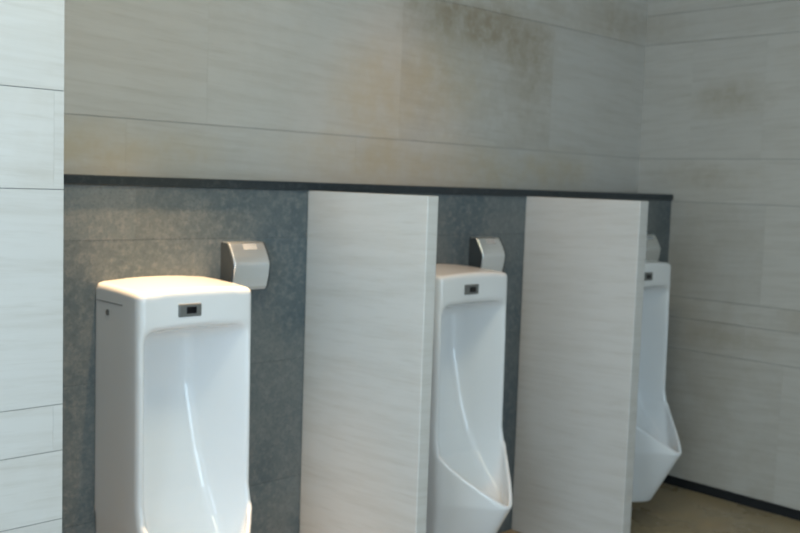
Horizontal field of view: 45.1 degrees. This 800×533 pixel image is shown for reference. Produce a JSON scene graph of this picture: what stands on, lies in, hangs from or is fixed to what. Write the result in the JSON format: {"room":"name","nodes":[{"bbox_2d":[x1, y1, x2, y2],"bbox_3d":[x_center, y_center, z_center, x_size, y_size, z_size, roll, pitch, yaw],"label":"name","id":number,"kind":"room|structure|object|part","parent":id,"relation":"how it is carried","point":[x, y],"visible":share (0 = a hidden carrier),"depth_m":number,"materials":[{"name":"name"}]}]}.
{"room":"public restroom","nodes":[
{"label":"public restroom","id":0,"kind":"room"},
{"bbox_2d":[0,0,63,532],"bbox_3d":[-1.582,-0.241,1.621,1.738,2.800,0.815,-3,7,-43],"label":"wall","id":1,"kind":"structure","parent":0,"point":[31,31],"depth_m":1.90,"materials":[{"name":"tile"}]},
{"bbox_2d":[64,0,647,192],"bbox_3d":[-0.086,-0.350,3.508,3.232,2.800,0.120,-3,7,-43],"label":"wall","id":2,"kind":"structure","parent":0,"point":[498,94],"depth_m":3.34,"materials":[{"name":"tile"}]},
{"bbox_2d":[62,184,671,532],"bbox_3d":[0.029,0.397,3.495,3.132,1.323,0.183,-3,7,-43],"label":"wall","id":3,"kind":"structure","parent":0,"point":[111,232],"depth_m":2.90,"materials":[{"name":"stone"}]},
{"bbox_2d":[94,276,251,532],"bbox_3d":[-0.551,0.540,2.545,0.344,0.998,0.419,-3,7,-43],"label":"urinal","id":4,"kind":"object","parent":3,"relation":"attached to","point":[172,365],"visible":1,"depth_m":2.59,"materials":[{"name":"white ceramic"}]},
{"bbox_2d":[220,241,270,289],"bbox_3d":[-0.450,-0.002,2.821,0.133,0.138,0.066,-3,7,-43],"label":"wall dispenser","id":5,"kind":"object","parent":3,"relation":"attached to","point":[245,263],"visible":0.88,"depth_m":2.80,"materials":[{"name":"grey metal"}]},
{"bbox_3d":[-0.438,-0.057,2.816,0.046,0.017,0.013,-3,7,-43],"label":"plate","id":6,"kind":"part","parent":5,"relation":"part of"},
{"bbox_2d":[64,174,672,199],"bbox_3d":[0.056,-0.275,3.435,3.129,0.026,0.191,-3,7,-43],"label":"stone ledge","id":7,"kind":"object","parent":3,"relation":"on","point":[81,179],"visible":0.98,"depth_m":3.03,"materials":[{"name":"stone"}]},
{"bbox_2d":[426,264,511,532],"bbox_3d":[0.222,0.505,3.274,0.344,0.998,0.419,-3,7,-43],"label":"urinal","id":8,"kind":"object","parent":3,"relation":"attached to","point":[470,488],"visible":0.59,"depth_m":3.34,"materials":[{"name":"white ceramic"}]},
{"bbox_2d":[468,237,505,271],"bbox_3d":[0.323,-0.037,3.550,0.133,0.138,0.066,-3,7,-43],"label":"wall dispenser","id":9,"kind":"object","parent":3,"relation":"attached to","point":[484,252],"visible":0.8,"depth_m":3.52,"materials":[{"name":"grey metal"}]},
{"bbox_3d":[0.335,-0.092,3.545,0.046,0.017,0.013,-3,7,-43],"label":"plate","id":10,"kind":"part","parent":9,"relation":"part of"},
{"bbox_2d":[645,234,660,260],"bbox_3d":[1.096,-0.072,4.279,0.133,0.138,0.066,-3,7,-43],"label":"wall dispenser","id":11,"kind":"object","parent":3,"relation":"attached to","point":[653,248],"visible":0.4,"depth_m":4.27,"materials":[{"name":"grey plastic"}]},
{"bbox_2d":[632,259,681,501],"bbox_3d":[0.991,0.470,3.999,0.344,0.998,0.419,-3,7,-43],"label":"urinal","id":12,"kind":"object","parent":3,"relation":"attached to","point":[657,443],"visible":0.31,"depth_m":4.07,"materials":[{"name":"white ceramic"}]},
{"bbox_2d":[501,483,799,532],"bbox_3d":[0.977,1.344,1.246,5.140,0.120,5.135,-3,7,-43],"label":"floor","id":13,"kind":"structure","parent":0,"point":[672,509],"depth_m":4.07,"materials":[{"name":"tile"}]},
{"bbox_2d":[300,191,438,532],"bbox_3d":[-0.112,0.445,2.874,0.042,1.323,0.528,-3,7,-43],"label":"partition","id":14,"kind":"object","parent":13,"relation":"on","point":[371,264],"depth_m":2.82,"materials":[{"name":"laminate"}]},
{"bbox_2d":[511,196,648,532],"bbox_3d":[0.659,0.408,3.612,0.052,1.323,0.511,-3,7,-43],"label":"partition","id":15,"kind":"object","parent":13,"relation":"on","point":[584,261],"depth_m":3.57,"materials":[{"name":"laminate"}]},
{"bbox_2d":[638,0,799,509],"bbox_3d":[2.801,-0.221,2.896,0.120,2.758,4.985,-3,7,-43],"label":"wall","id":16,"kind":"structure","parent":0,"point":[720,125],"depth_m":4.24,"materials":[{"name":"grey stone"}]},
{"bbox_2d":[662,475,799,520],"bbox_3d":[2.856,1.187,2.903,0.124,0.041,4.682,-3,7,-43],"label":"baseboard","id":17,"kind":"structure","parent":16,"relation":"attached to","point":[762,505],"depth_m":4.26,"materials":[{"name":"black"}]}
]}

